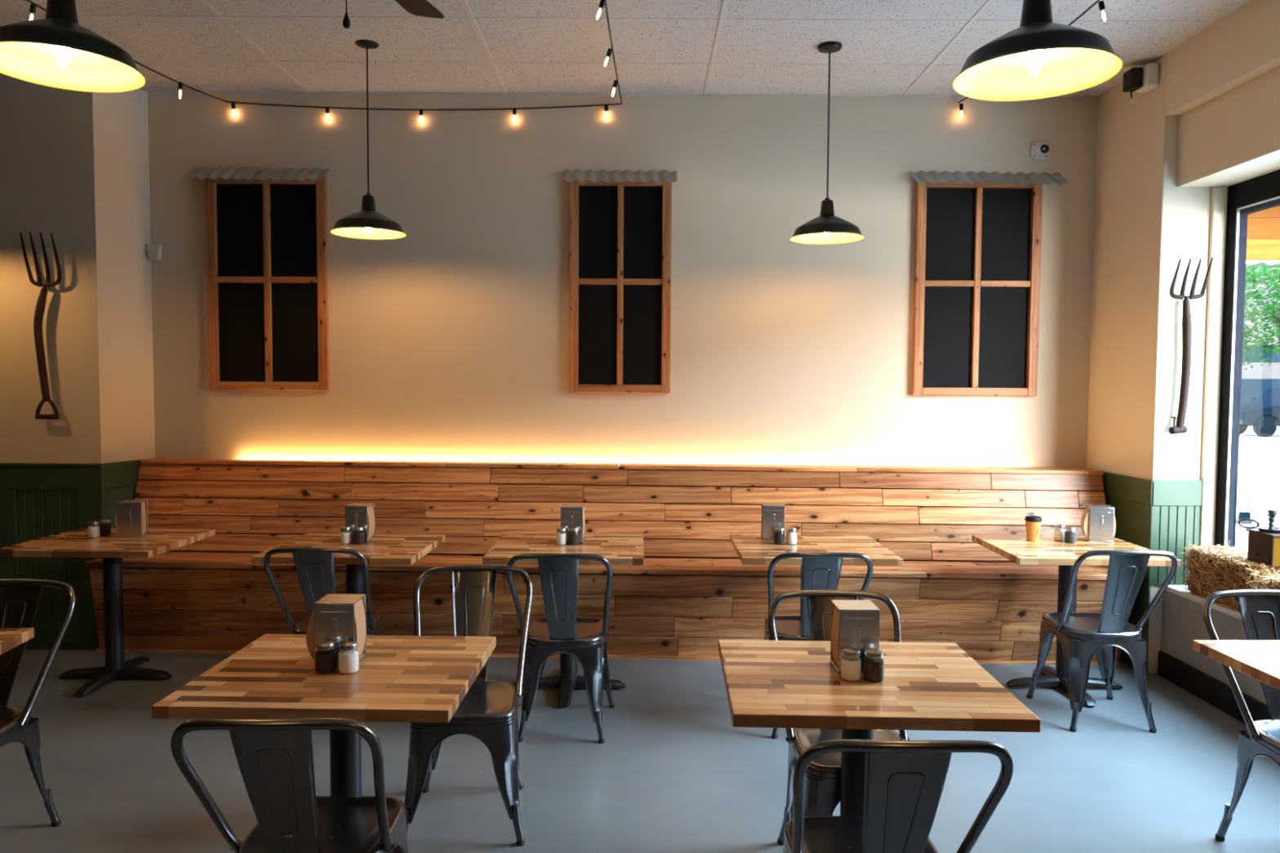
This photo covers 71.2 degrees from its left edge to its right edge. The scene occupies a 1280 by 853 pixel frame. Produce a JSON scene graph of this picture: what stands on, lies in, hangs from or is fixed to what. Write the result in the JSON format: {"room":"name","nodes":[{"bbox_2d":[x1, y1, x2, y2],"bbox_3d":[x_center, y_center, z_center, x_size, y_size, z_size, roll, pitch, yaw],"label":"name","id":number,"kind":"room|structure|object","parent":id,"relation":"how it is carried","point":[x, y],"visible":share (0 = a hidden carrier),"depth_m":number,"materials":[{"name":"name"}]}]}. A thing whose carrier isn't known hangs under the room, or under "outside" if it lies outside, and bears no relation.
{"room":"restaurant dining room","nodes":[
{"label":"restaurant dining room","id":0,"kind":"room"},
{"bbox_2d":[0,72,155,463],"bbox_3d":[-5.111,-0.384,5.398,4.144,3.361,0.375,0,3,0],"label":"wall","id":1,"kind":"structure","parent":0,"point":[74,165],"depth_m":5.21,"materials":[{"name":"beige paint"}]},
{"bbox_2d":[19,231,61,419],"bbox_3d":[-3.430,-0.577,5.145,0.216,1.071,0.051,0,3,0],"label":"pitchfork","id":2,"kind":"object","parent":1,"relation":"hanging from","point":[41,303],"visible":1,"depth_m":5.13,"materials":[{"name":"metal"}]},
{"bbox_2d":[0,462,106,649],"bbox_3d":[-5.161,0.755,5.250,4.056,1.100,0.038,0,3,0],"label":"wainscoting","id":3,"kind":"structure","parent":1,"relation":"attached to","point":[37,500],"depth_m":5.24,"materials":[{"name":"green paint"}]},
{"bbox_2d":[103,457,156,528],"bbox_3d":[-3.093,0.757,5.448,0.018,1.100,0.391,1,3,17],"label":"trim","id":4,"kind":"structure","parent":1,"relation":"attached to","point":[122,477],"depth_m":5.34,"materials":[{"name":"green paint"}]},
{"bbox_2d":[147,92,1097,467],"bbox_3d":[-1.983,-0.378,5.641,10.600,3.561,0.120,0,3,0],"label":"wall","id":5,"kind":"structure","parent":0,"point":[449,337],"depth_m":5.55,"materials":[{"name":"beige paint"}]},
{"bbox_2d":[146,244,162,260],"bbox_3d":[-2.996,-1.075,5.522,0.079,0.098,0.051,0,3,0],"label":"sensor","id":6,"kind":"object","parent":5,"relation":"attached to","point":[154,251],"visible":1,"depth_m":5.50,"materials":[{"name":"white plastic"}]},
{"bbox_2d":[182,166,329,181],"bbox_3d":[-2.333,-1.541,5.449,0.838,0.113,0.149,0,3,0],"label":"awning","id":7,"kind":"object","parent":5,"relation":"attached to","point":[254,173],"visible":1,"depth_m":5.45,"materials":[{"name":"grey metal"}]},
{"bbox_2d":[204,175,329,390],"bbox_3d":[-2.304,-0.886,5.534,0.737,1.317,0.043,0,3,0],"label":"window","id":8,"kind":"structure","parent":5,"relation":"in","point":[267,241],"depth_m":5.54,"materials":[{"name":"brown wood"}]},
{"bbox_2d":[25,0,622,124],"bbox_3d":[-1.536,-1.845,3.706,2.851,0.182,3.599,0,3,0],"label":"string lights","id":9,"kind":"object","parent":5,"relation":"attached to","point":[33,6],"visible":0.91,"depth_m":5.47,"materials":[{"name":"black plastic"}]},
{"bbox_2d":[29,4,36,20],"bbox_3d":[-2.786,-1.879,4.096,0.049,0.104,0.038,0,3,0],"label":"bulb","id":10,"kind":"object","parent":9,"relation":"attached to","point":[33,6],"depth_m":4.08,"materials":[{"name":"white glass"}]},
{"bbox_2d":[176,81,182,98],"bbox_3d":[-2.604,-1.895,5.064,0.037,0.108,0.035,0,3,0],"label":"bulb","id":11,"kind":"object","parent":9,"relation":"attached to","point":[180,84],"depth_m":5.05,"materials":[{"name":"white glass"}]},
{"bbox_2d":[230,102,235,117],"bbox_3d":[-2.494,-1.935,5.487,0.035,0.108,0.035,0,3,0],"label":"bulb","id":12,"kind":"object","parent":9,"relation":"attached to","point":[233,104],"depth_m":5.48,"materials":[{"name":"white glass"}]},
{"bbox_2d":[325,106,330,122],"bbox_3d":[-1.918,-1.908,5.487,0.035,0.108,0.035,0,3,0],"label":"bulb","id":13,"kind":"object","parent":9,"relation":"attached to","point":[326,108],"depth_m":5.48,"materials":[{"name":"white glass"}]},
{"bbox_2d":[418,108,422,124],"bbox_3d":[-1.343,-1.894,5.487,0.035,0.108,0.035,0,3,0],"label":"bulb","id":14,"kind":"object","parent":9,"relation":"attached to","point":[420,109],"depth_m":5.48,"materials":[{"name":"white glass"}]},
{"bbox_2d":[512,107,516,123],"bbox_3d":[-0.770,-1.899,5.486,0.035,0.108,0.035,0,3,0],"label":"bulb","id":15,"kind":"object","parent":9,"relation":"attached to","point":[514,109],"depth_m":5.48,"materials":[{"name":"white glass"}]},
{"bbox_2d":[596,0,605,19],"bbox_3d":[-0.181,-1.875,4.034,0.053,0.102,0.041,0,3,0],"label":"bulb","id":16,"kind":"object","parent":9,"relation":"attached to","point":[602,2],"depth_m":4.02,"materials":[{"name":"white glass"}]},
{"bbox_2d":[604,104,608,119],"bbox_3d":[-0.206,-1.920,5.484,0.035,0.108,0.035,0,3,0],"label":"bulb","id":17,"kind":"object","parent":9,"relation":"attached to","point":[606,106],"depth_m":5.48,"materials":[{"name":"white"}]},
{"bbox_2d":[603,48,612,70],"bbox_3d":[-0.168,-1.884,4.584,0.053,0.102,0.041,0,3,0],"label":"bulb","id":18,"kind":"object","parent":9,"relation":"attached to","point":[609,51],"depth_m":4.57,"materials":[{"name":"white glass"}]},
{"bbox_2d":[611,80,617,96],"bbox_3d":[-0.147,-1.903,5.054,0.046,0.105,0.041,0,3,0],"label":"bulb","id":19,"kind":"object","parent":9,"relation":"attached to","point":[615,82],"depth_m":5.04,"materials":[{"name":"white glass"}]},
{"bbox_2d":[568,180,671,393],"bbox_3d":[-0.122,-0.871,5.531,0.628,1.323,0.043,0,3,0],"label":"window","id":20,"kind":"structure","parent":5,"relation":"in","point":[620,233],"depth_m":5.53,"materials":[{"name":"brown wood"}]},
{"bbox_2d":[564,168,676,182],"bbox_3d":[-0.117,-1.526,5.448,0.680,0.109,0.147,0,3,0],"label":"awning","id":21,"kind":"object","parent":5,"relation":"attached to","point":[580,175],"visible":1,"depth_m":5.45,"materials":[{"name":"grey metal"}]},
{"bbox_2d":[958,96,968,119],"bbox_3d":[1.972,-1.909,5.371,0.065,0.124,0.124,0,3,-5],"label":"string lights","id":22,"kind":"object","parent":5,"relation":"attached to","point":[961,105],"depth_m":5.45,"materials":[{"name":"black plastic"}]},
{"bbox_2d":[959,103,964,119],"bbox_3d":[1.967,-1.919,5.464,0.036,0.108,0.035,0,3,0],"label":"bulb","id":23,"kind":"object","parent":22,"relation":"attached to","point":[961,105],"depth_m":5.46,"materials":[{"name":"white glass"}]},
{"bbox_2d":[911,181,1042,395],"bbox_3d":[2.082,-0.855,5.529,0.765,1.329,0.043,0,3,0],"label":"window","id":24,"kind":"structure","parent":5,"relation":"in","point":[977,251],"depth_m":5.53,"materials":[{"name":"brown wood"}]},
{"bbox_2d":[909,170,1068,185],"bbox_3d":[2.118,-1.515,5.444,0.922,0.113,0.149,0,3,0],"label":"awning","id":25,"kind":"object","parent":5,"relation":"attached to","point":[921,176],"visible":1,"depth_m":5.44,"materials":[{"name":"grey metal"}]},
{"bbox_2d":[1030,142,1048,159],"bbox_3d":[2.458,-1.694,5.479,0.108,0.108,0.062,0,3,0],"label":"security camera","id":26,"kind":"object","parent":5,"relation":"attached to","point":[1038,150],"visible":1,"depth_m":5.48,"materials":[{"name":"white plastic"}]},
{"bbox_2d":[0,0,1250,96],"bbox_3d":[-1.931,-1.859,0.503,10.500,0.100,10.000,0,3,0],"label":"ceiling","id":27,"kind":"structure","parent":0,"point":[144,38],"depth_m":4.63,"materials":[{"name":"tile"}]},
{"bbox_2d":[0,0,145,92],"bbox_3d":[-1.538,-1.455,2.364,0.384,1.001,0.384,0,3,0],"label":"pendant lamp","id":28,"kind":"object","parent":27,"relation":"hanging from","point":[55,51],"visible":1,"depth_m":2.43,"materials":[{"name":"black metal"}]},
{"bbox_2d":[330,39,405,239],"bbox_3d":[-1.438,-1.524,4.724,0.384,1.001,0.384,0,3,0],"label":"pendant lamp","id":29,"kind":"object","parent":27,"relation":"hanging from","point":[366,223],"visible":1,"depth_m":4.71,"materials":[{"name":"black metal"}]},
{"bbox_2d":[342,0,444,28],"bbox_3d":[-0.931,-1.594,2.848,1.202,0.647,1.232,0,3,0],"label":"ceiling fan","id":30,"kind":"object","parent":27,"relation":"hanging from","point":[416,7],"visible":1,"depth_m":3.36,"materials":[{"name":"black plastic"}]},
{"bbox_2d":[0,0,1217,97],"bbox_3d":[-2.188,-1.811,0.505,9.983,0.008,9.999,0,3,0],"label":"trim","id":31,"kind":"structure","parent":27,"relation":"attached to","point":[464,2],"depth_m":4.93,"materials":[{"name":"white metal"}]},
{"bbox_2d":[790,41,863,244],"bbox_3d":[0.992,-1.495,4.712,0.384,1.001,0.384,0,3,0],"label":"pendant lamp","id":32,"kind":"object","parent":27,"relation":"hanging from","point":[827,228],"visible":1,"depth_m":4.69,"materials":[{"name":"black metal"}]},
{"bbox_2d":[952,0,1122,101],"bbox_3d":[0.983,-1.368,2.195,0.384,1.001,0.384,0,3,0],"label":"pendant lamp","id":33,"kind":"object","parent":27,"relation":"hanging from","point":[1041,58],"visible":1,"depth_m":2.26,"materials":[{"name":"black metal"}]},
{"bbox_2d":[1067,0,1106,25],"bbox_3d":[2.073,-1.853,4.091,0.065,0.118,0.303,0,3,-5],"label":"string lights","id":34,"kind":"object","parent":27,"relation":"attached to","point":[1101,5],"depth_m":4.03,"materials":[{"name":"black plastic"}]},
{"bbox_2d":[1097,0,1106,25],"bbox_3d":[2.086,-1.862,4.028,0.049,0.105,0.035,0,3,0],"label":"bulb","id":35,"kind":"object","parent":34,"relation":"attached to","point":[1101,4],"depth_m":4.02,"materials":[{"name":"white glass"}]},
{"bbox_2d":[0,649,1279,852],"bbox_3d":[-1.950,1.598,0.672,10.500,0.100,10.000,0,3,0],"label":"floor","id":36,"kind":"structure","parent":0,"point":[672,772],"depth_m":3.60,"materials":[{"name":"paint"}]},
{"bbox_2d":[0,627,34,655],"bbox_3d":[-2.390,1.072,2.664,0.771,0.750,0.666,0,3,-8],"label":"cafe table","id":37,"kind":"object","parent":36,"relation":"on","point":[10,638],"visible":1,"depth_m":2.94,"materials":[{"name":"wood"}]},
{"bbox_2d":[0,578,75,826],"bbox_3d":[-2.264,1.000,3.010,0.461,0.862,0.566,0,3,0],"label":"metal chair","id":38,"kind":"object","parent":36,"relation":"on","point":[19,598],"visible":1,"depth_m":3.17,"materials":[{"name":"black metal"}]},
{"bbox_2d":[0,528,215,697],"bbox_3d":[-2.792,0.968,4.742,0.771,0.750,0.666,0,3,1],"label":"cafe table","id":39,"kind":"object","parent":36,"relation":"on","point":[76,543],"visible":0.99,"depth_m":4.70,"materials":[{"name":"wood"}]},
{"bbox_2d":[87,520,100,537],"bbox_3d":[-2.919,0.548,4.766,0.058,0.086,0.072,2,4,37],"label":"salt shaker","id":40,"kind":"object","parent":39,"relation":"on","point":[93,531],"visible":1,"depth_m":4.75,"materials":[{"name":"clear glass"}]},
{"bbox_2d":[98,519,111,535],"bbox_3d":[-2.892,0.544,4.844,0.058,0.086,0.072,1,3,18],"label":"pepper shaker","id":41,"kind":"object","parent":39,"relation":"on","point":[105,529],"visible":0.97,"depth_m":4.82,"materials":[{"name":"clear glass"}]},
{"bbox_2d":[115,499,148,537],"bbox_3d":[-2.729,0.495,4.803,0.130,0.190,0.123,0,3,-14],"label":"napkin dispenser","id":42,"kind":"object","parent":39,"relation":"on","point":[131,515],"visible":1,"depth_m":4.75,"materials":[{"name":"metal"}]},
{"bbox_2d":[170,718,408,852],"bbox_3d":[-0.811,1.047,2.217,0.461,0.862,0.566,0,3,-1],"label":"metal chair","id":43,"kind":"object","parent":36,"relation":"on","point":[274,757],"visible":1,"depth_m":2.02,"materials":[{"name":"black metal"}]},
{"bbox_2d":[151,634,496,795],"bbox_3d":[-0.870,1.082,2.647,0.771,0.750,0.666,0,3,1],"label":"cafe table","id":44,"kind":"object","parent":36,"relation":"on","point":[400,678],"visible":0.98,"depth_m":2.51,"materials":[{"name":"wood"}]},
{"bbox_2d":[315,640,335,673],"bbox_3d":[-0.903,0.666,2.588,0.072,0.086,0.058,-2,4,-38],"label":"pepper shaker","id":45,"kind":"object","parent":44,"relation":"on","point":[325,656],"visible":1,"depth_m":2.56,"materials":[{"name":"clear glass"}]},
{"bbox_2d":[306,594,367,666],"bbox_3d":[-0.907,0.609,2.678,0.149,0.190,0.123,0,3,0],"label":"napkin dispenser","id":46,"kind":"object","parent":44,"relation":"on","point":[338,619],"visible":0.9,"depth_m":2.62,"materials":[{"name":"metal"}]},
{"bbox_2d":[337,640,364,673],"bbox_3d":[-0.836,0.666,2.581,0.072,0.086,0.058,2,3,32],"label":"salt shaker","id":47,"kind":"object","parent":44,"relation":"on","point":[348,663],"visible":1,"depth_m":2.56,"materials":[{"name":"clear glass"}]},
{"bbox_2d":[263,547,384,724],"bbox_3d":[-1.441,0.947,4.200,0.461,0.862,0.566,0,3,-1],"label":"metal chair","id":48,"kind":"object","parent":36,"relation":"on","point":[314,566],"visible":0.42,"depth_m":3.97,"materials":[{"name":"black metal"}]},
{"bbox_2d":[251,533,444,594],"bbox_3d":[-1.466,0.982,4.609,0.771,0.750,0.666,0,3,1],"label":"cafe table","id":49,"kind":"object","parent":36,"relation":"on","point":[384,548],"visible":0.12,"depth_m":4.55,"materials":[{"name":"wood"}]},
{"bbox_2d":[339,526,351,543],"bbox_3d":[-1.529,0.562,4.628,0.058,0.086,0.072,2,4,37],"label":"salt shaker","id":50,"kind":"object","parent":49,"relation":"on","point":[345,536],"visible":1,"depth_m":4.61,"materials":[{"name":"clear glass"}]},
{"bbox_2d":[352,526,364,543],"bbox_3d":[-1.452,0.563,4.628,0.072,0.086,0.058,2,3,32],"label":"pepper shaker","id":51,"kind":"object","parent":49,"relation":"on","point":[357,536],"visible":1,"depth_m":4.61,"materials":[{"name":"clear glass"}]},
{"bbox_2d":[344,502,374,542],"bbox_3d":[-1.476,0.506,4.723,0.126,0.190,0.123,0,3,2],"label":"napkin dispenser","id":52,"kind":"object","parent":49,"relation":"on","point":[357,514],"visible":0.85,"depth_m":4.67,"materials":[{"name":"metal"}]},
{"bbox_2d":[404,564,533,846],"bbox_3d":[-0.635,0.995,3.306,0.461,0.862,0.566,0,3,-5],"label":"metal chair","id":53,"kind":"object","parent":36,"relation":"on","point":[487,713],"visible":0.78,"depth_m":3.19,"materials":[{"name":"black metal"}]},
{"bbox_2d":[506,553,614,743],"bbox_3d":[-0.344,0.958,4.099,0.461,0.862,0.566,0,3,2],"label":"metal chair","id":54,"kind":"object","parent":36,"relation":"on","point":[584,639],"visible":0.94,"depth_m":3.97,"materials":[{"name":"black metal"}]},
{"bbox_2d":[482,533,643,707],"bbox_3d":[-0.370,0.988,4.633,0.771,0.750,0.666,0,3,0],"label":"cafe table","id":55,"kind":"object","parent":36,"relation":"on","point":[618,549],"visible":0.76,"depth_m":4.59,"materials":[{"name":"wood"}]},
{"bbox_2d":[555,527,567,544],"bbox_3d":[-0.413,0.568,4.643,0.072,0.086,0.058,3,4,42],"label":"salt shaker","id":56,"kind":"object","parent":55,"relation":"on","point":[561,536],"visible":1,"depth_m":4.62,"materials":[{"name":"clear glass"}]},
{"bbox_2d":[560,503,585,543],"bbox_3d":[-0.354,0.512,4.727,0.120,0.190,0.123,0,3,2],"label":"napkin dispenser","id":57,"kind":"object","parent":55,"relation":"on","point":[571,515],"visible":0.75,"depth_m":4.67,"materials":[{"name":"metal"}]},
{"bbox_2d":[568,527,578,544],"bbox_3d":[-0.339,0.569,4.634,0.072,0.086,0.058,2,3,32],"label":"pepper shaker","id":58,"kind":"object","parent":55,"relation":"on","point":[573,537],"visible":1,"depth_m":4.62,"materials":[{"name":"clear glass"}]},
{"bbox_2d":[85,458,1133,665],"bbox_3d":[-0.208,0.782,5.247,5.945,1.102,0.676,0,3,0],"label":"bench","id":59,"kind":"object","parent":36,"relation":"on","point":[691,591],"visible":0.73,"depth_m":5.30,"materials":[{"name":"brown wood"}]},
{"bbox_2d":[729,534,902,616],"bbox_3d":[0.879,0.994,4.653,0.771,0.750,0.666,0,3,0],"label":"cafe table","id":60,"kind":"object","parent":36,"relation":"on","point":[750,549],"visible":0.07,"depth_m":4.57,"materials":[{"name":"wood"}]},
{"bbox_2d":[760,502,785,541],"bbox_3d":[0.716,0.514,4.820,0.120,0.190,0.123,1,3,4],"label":"napkin dispenser","id":61,"kind":"object","parent":60,"relation":"on","point":[772,513],"visible":0.95,"depth_m":4.76,"materials":[{"name":"metal"}]},
{"bbox_2d":[773,527,784,544],"bbox_3d":[0.724,0.572,4.686,0.072,0.086,0.058,1,3,23],"label":"pepper shaker","id":62,"kind":"object","parent":60,"relation":"on","point":[779,537],"visible":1,"depth_m":4.66,"materials":[{"name":"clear glass"}]},
{"bbox_2d":[786,527,800,544],"bbox_3d":[0.800,0.573,4.682,0.072,0.086,0.058,1,3,23],"label":"salt shaker","id":63,"kind":"object","parent":60,"relation":"on","point":[791,537],"visible":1,"depth_m":4.66,"materials":[{"name":"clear glass"}]},
{"bbox_2d":[764,552,872,738],"bbox_3d":[0.788,0.961,4.157,0.461,0.862,0.566,0,3,0],"label":"metal chair","id":64,"kind":"object","parent":36,"relation":"on","point":[820,571],"visible":0.36,"depth_m":3.91,"materials":[{"name":"black metal"}]},
{"bbox_2d":[768,590,909,845],"bbox_3d":[0.675,1.022,2.912,0.461,0.862,0.566,0,3,0],"label":"metal chair","id":65,"kind":"object","parent":36,"relation":"on","point":[822,792],"visible":0.38,"depth_m":2.95,"materials":[{"name":"black metal"}]},
{"bbox_2d":[718,639,1040,816],"bbox_3d":[0.630,1.092,2.609,0.771,0.750,0.666,0,3,2],"label":"cafe table","id":66,"kind":"object","parent":36,"relation":"on","point":[769,683],"visible":0.93,"depth_m":2.47,"materials":[{"name":"wood"}]},
{"bbox_2d":[835,647,861,680],"bbox_3d":[0.594,0.676,2.546,0.072,0.086,0.058,0,3,-12],"label":"salt shaker","id":67,"kind":"object","parent":66,"relation":"on","point":[851,663],"visible":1,"depth_m":2.53,"materials":[{"name":"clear glass"}]},
{"bbox_2d":[829,600,879,674],"bbox_3d":[0.633,0.620,2.638,0.120,0.190,0.123,0,3,0],"label":"napkin dispenser","id":68,"kind":"object","parent":66,"relation":"on","point":[855,624],"visible":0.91,"depth_m":2.58,"materials":[{"name":"metal"}]},
{"bbox_2d":[862,648,884,681],"bbox_3d":[0.671,0.677,2.543,0.072,0.086,0.058,-1,3,-27],"label":"pepper shaker","id":69,"kind":"object","parent":66,"relation":"on","point":[873,664],"visible":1,"depth_m":2.52,"materials":[{"name":"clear glass"}]},
{"bbox_2d":[782,739,1013,852],"bbox_3d":[0.553,1.060,2.120,0.461,0.862,0.566,0,3,0],"label":"metal chair","id":70,"kind":"object","parent":36,"relation":"on","point":[904,782],"visible":1,"depth_m":1.89,"materials":[{"name":"black metal"}]},
{"bbox_2d":[971,534,1180,706],"bbox_3d":[2.233,1.000,4.682,0.771,0.750,0.666,0,3,1],"label":"cafe table","id":71,"kind":"object","parent":36,"relation":"on","point":[1048,551],"visible":0.73,"depth_m":4.65,"materials":[{"name":"wood"}]},
{"bbox_2d":[1024,515,1042,542],"bbox_3d":[2.119,0.551,4.820,0.087,0.132,0.087,0,3,0],"label":"coffee cup","id":72,"kind":"object","parent":71,"relation":"on","point":[1033,523],"visible":1,"depth_m":4.79,"materials":[{"name":"orange paper"}]},
{"bbox_2d":[1053,524,1066,541],"bbox_3d":[2.266,0.574,4.839,0.072,0.086,0.058,1,3,23],"label":"salt shaker","id":73,"kind":"object","parent":71,"relation":"on","point":[1059,533],"visible":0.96,"depth_m":4.82,"materials":[{"name":"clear glass"}]},
{"bbox_2d":[1063,526,1075,542],"bbox_3d":[2.302,0.577,4.767,0.072,0.086,0.058,2,3,32],"label":"pepper shaker","id":74,"kind":"object","parent":71,"relation":"on","point":[1069,536],"visible":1,"depth_m":4.75,"materials":[{"name":"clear glass"}]},
{"bbox_2d":[1080,504,1115,543],"bbox_3d":[2.474,0.523,4.830,0.155,0.190,0.123,1,3,16],"label":"napkin dispenser","id":75,"kind":"object","parent":71,"relation":"on","point":[1098,522],"visible":1,"depth_m":4.78,"materials":[{"name":"metal"}]},
{"bbox_2d":[1026,550,1177,733],"bbox_3d":[2.180,0.965,4.250,0.461,0.862,0.566,0,3,1],"label":"metal chair","id":76,"kind":"object","parent":36,"relation":"on","point":[1100,634],"visible":1,"depth_m":4.13,"materials":[{"name":"grey metal"}]},
{"bbox_2d":[1192,640,1279,690],"bbox_3d":[2.220,1.099,2.654,0.771,0.750,0.666,0,3,-1],"label":"cafe table","id":77,"kind":"object","parent":36,"relation":"on","point":[1259,660],"visible":1,"depth_m":2.81,"materials":[{"name":"wood"}]},
{"bbox_2d":[1202,589,1279,841],"bbox_3d":[2.218,1.028,2.953,0.461,0.862,0.566,0,3,0],"label":"metal chair","id":78,"kind":"object","parent":36,"relation":"on","point":[1260,609],"visible":0.89,"depth_m":3.10,"materials":[{"name":"grey metal"}]},
{"bbox_2d":[1086,53,1213,674],"bbox_3d":[3.003,-0.329,5.211,0.406,3.361,0.730,0,3,0],"label":"wall column","id":79,"kind":"structure","parent":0,"point":[1144,223],"depth_m":4.96,"materials":[{"name":"beige paint"}]},
{"bbox_2d":[1122,62,1159,97],"bbox_3d":[2.741,-1.884,4.890,0.136,0.167,0.130,0,3,0],"label":"wall speaker","id":80,"kind":"object","parent":79,"relation":"attached to","point":[1143,79],"visible":1,"depth_m":4.85,"materials":[{"name":"black plastic"}]},
{"bbox_2d":[1102,471,1202,506],"bbox_3d":[2.930,0.345,5.225,0.301,0.142,0.728,0,3,0],"label":"trim","id":81,"kind":"structure","parent":79,"relation":"attached to","point":[1148,492],"depth_m":4.87,"materials":[{"name":"green paint"}]},
{"bbox_2d":[1168,257,1213,434],"bbox_3d":[2.939,-0.430,4.794,0.218,0.943,0.055,0,3,0],"label":"pitchfork","id":82,"kind":"object","parent":79,"relation":"attached to","point":[1180,428],"visible":1,"depth_m":4.78,"materials":[{"name":"metal"}]},
{"bbox_2d":[1160,590,1266,705],"bbox_3d":[3.081,1.357,0.288,0.440,0.475,9.270,0,3,0],"label":"wall","id":83,"kind":"structure","parent":0,"point":[1182,618],"depth_m":4.61,"materials":[{"name":"beige paint"}]},
{"bbox_2d":[1104,494,1200,675],"bbox_3d":[2.925,0.883,5.255,0.279,0.936,0.722,0,3,0],"label":"wainscoting","id":84,"kind":"structure","parent":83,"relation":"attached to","point":[1162,528],"depth_m":4.89,"materials":[{"name":"green paint"}]},
{"bbox_2d":[1165,584,1242,620],"bbox_3d":[3.080,1.107,0.275,0.444,0.025,9.270,0,3,0],"label":"windowsill","id":85,"kind":"structure","parent":83,"relation":"on","point":[1176,589],"depth_m":4.60,"materials":[{"name":"white paint"}]},
{"bbox_2d":[1178,540,1279,612],"bbox_3d":[2.994,0.737,4.475,0.332,0.299,0.619,0,3,0],"label":"hay bale","id":86,"kind":"object","parent":85,"relation":"on","point":[1212,569],"visible":0.78,"depth_m":4.47,"materials":[{"name":"plant"}]},
{"bbox_2d":[1245,528,1279,567],"bbox_3d":[3.020,0.580,4.274,0.150,0.153,0.190,0,3,0],"label":"wooden box","id":87,"kind":"object","parent":86,"relation":"on","point":[1264,547],"visible":0.88,"depth_m":4.24,"materials":[{"name":"brown wood"}]},
{"bbox_2d":[1237,509,1279,533],"bbox_3d":[3.013,0.449,4.307,0.125,0.105,0.187,-1,3,-19],"label":"candle holder","id":88,"kind":"object","parent":87,"relation":"on","point":[1272,513],"visible":1,"depth_m":4.28,"materials":[{"name":"silver metal"}]},
{"bbox_2d":[1254,568,1279,590],"bbox_3d":[2.989,0.784,3.887,0.336,0.261,0.601,0,3,0],"label":"hay bale","id":89,"kind":"object","parent":85,"relation":"on","point":[1274,582],"visible":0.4,"depth_m":4.09,"materials":[{"name":"plant"}]},
{"bbox_2d":[1157,650,1271,724],"bbox_3d":[2.851,1.526,0.294,0.018,0.135,9.265,0,3,0],"label":"baseboard","id":90,"kind":"structure","parent":83,"relation":"attached to","point":[1215,692],"depth_m":4.49,"materials":[{"name":"black plastic"}]},
{"bbox_2d":[1164,0,1279,186],"bbox_3d":[3.058,-1.410,0.152,0.516,0.706,9.270,0,3,0],"label":"wall","id":91,"kind":"structure","parent":0,"point":[1223,82],"depth_m":4.35,"materials":[{"name":"beige paint"}]},
{"bbox_2d":[1200,186,1227,549],"bbox_3d":[3.098,-0.206,4.840,0.075,2.153,0.026,0,3,0],"label":"trim","id":92,"kind":"structure","parent":91,"relation":"attached to","point":[1219,200],"depth_m":4.82,"materials":[{"name":"white paint"}]},
{"label":"outside","id":93,"kind":"structure","parent":0,"visible":0},
{"bbox_2d":[1238,453,1279,459],"bbox_3d":[16.659,-0.061,43.616,0.200,0.230,104.000,0,3,0],"label":"kerb","id":94,"kind":"object","parent":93,"point":[1242,454],"depth_m":23.92,"materials":[{"name":"concrete"}]},
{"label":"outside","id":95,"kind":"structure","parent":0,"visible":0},
{"bbox_2d":[1235,454,1279,555],"bbox_3d":[4.659,-0.115,43.630,23.800,0.200,104.000,0,3,0],"label":"pavement","id":96,"kind":"structure","parent":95,"point":[1258,477],"depth_m":16.15,"materials":[{"name":"grey concrete"}]},
{"bbox_2d":[1235,499,1252,524],"bbox_3d":[8.324,1.171,12.300,0.165,0.334,0.120,0,3,0],"label":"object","id":97,"kind":"object","parent":96,"relation":"on","point":[1246,514],"visible":0.67,"depth_m":12.26,"materials":[{"name":"metal"}]},
{"bbox_2d":[1242,262,1279,369],"bbox_3d":[13.463,-1.664,19.701,4.551,5.357,2.884,0,3,0],"label":"street tree","id":98,"kind":"object","parent":96,"relation":"on","point":[1274,313],"visible":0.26,"depth_m":19.45,"materials":[{"name":"green plant"}]},
{"bbox_2d":[1245,205,1279,265],"bbox_3d":[5.116,-0.252,5.708,3.400,3.782,1.660,0,3,0],"label":"porch roof","id":99,"kind":"structure","parent":96,"relation":"on","point":[1263,239],"depth_m":6.44,"materials":[{"name":"brown wood"}]},
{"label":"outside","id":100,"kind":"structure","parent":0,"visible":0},
{"bbox_2d":[1238,426,1279,457],"bbox_3d":[53.408,0.184,43.575,73.300,0.200,104.000,0,3,0],"label":"road","id":101,"kind":"structure","parent":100,"point":[1250,442],"depth_m":29.75,"materials":[{"name":"grey asphalt"}]},
{"bbox_2d":[1239,387,1279,437],"bbox_3d":[25.370,-0.566,34.468,5.656,1.870,2.320,0,3,0],"label":"pickup truck","id":102,"kind":"object","parent":101,"relation":"on","point":[1263,414],"visible":0.67,"depth_m":33.57,"materials":[{"name":"paint"}]},
{"bbox_2d":[1240,262,1279,404],"bbox_3d":[37.639,-4.665,46.304,27.500,9.000,6.120,0,3,0],"label":"building","id":103,"kind":"structure","parent":101,"relation":"on","point":[1255,380],"depth_m":43.65,"materials":[{"name":"paint"}]},
{"bbox_2d":[1244,262,1279,311],"bbox_3d":[21.332,-3.137,29.904,8.461,7.375,3.870,0,3,0],"label":"street tree","id":104,"kind":"object","parent":101,"relation":"on","point":[1250,265],"visible":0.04,"depth_m":29.69,"materials":[{"name":"green plant"}]},
{"bbox_3d":[3.087,0.073,-0.887,0.440,2.155,7.050,0,3,0],"label":"wall pier","id":105,"kind":"object","parent":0,"visible":0},
{"bbox_2d":[1214,169,1279,550],"bbox_3d":[3.167,-0.153,3.740,0.068,2.155,2.215,0,3,0],"label":"window","id":106,"kind":"structure","parent":105,"relation":"attached to","point":[1261,193],"depth_m":4.76,"materials":[{"name":"black metal"}]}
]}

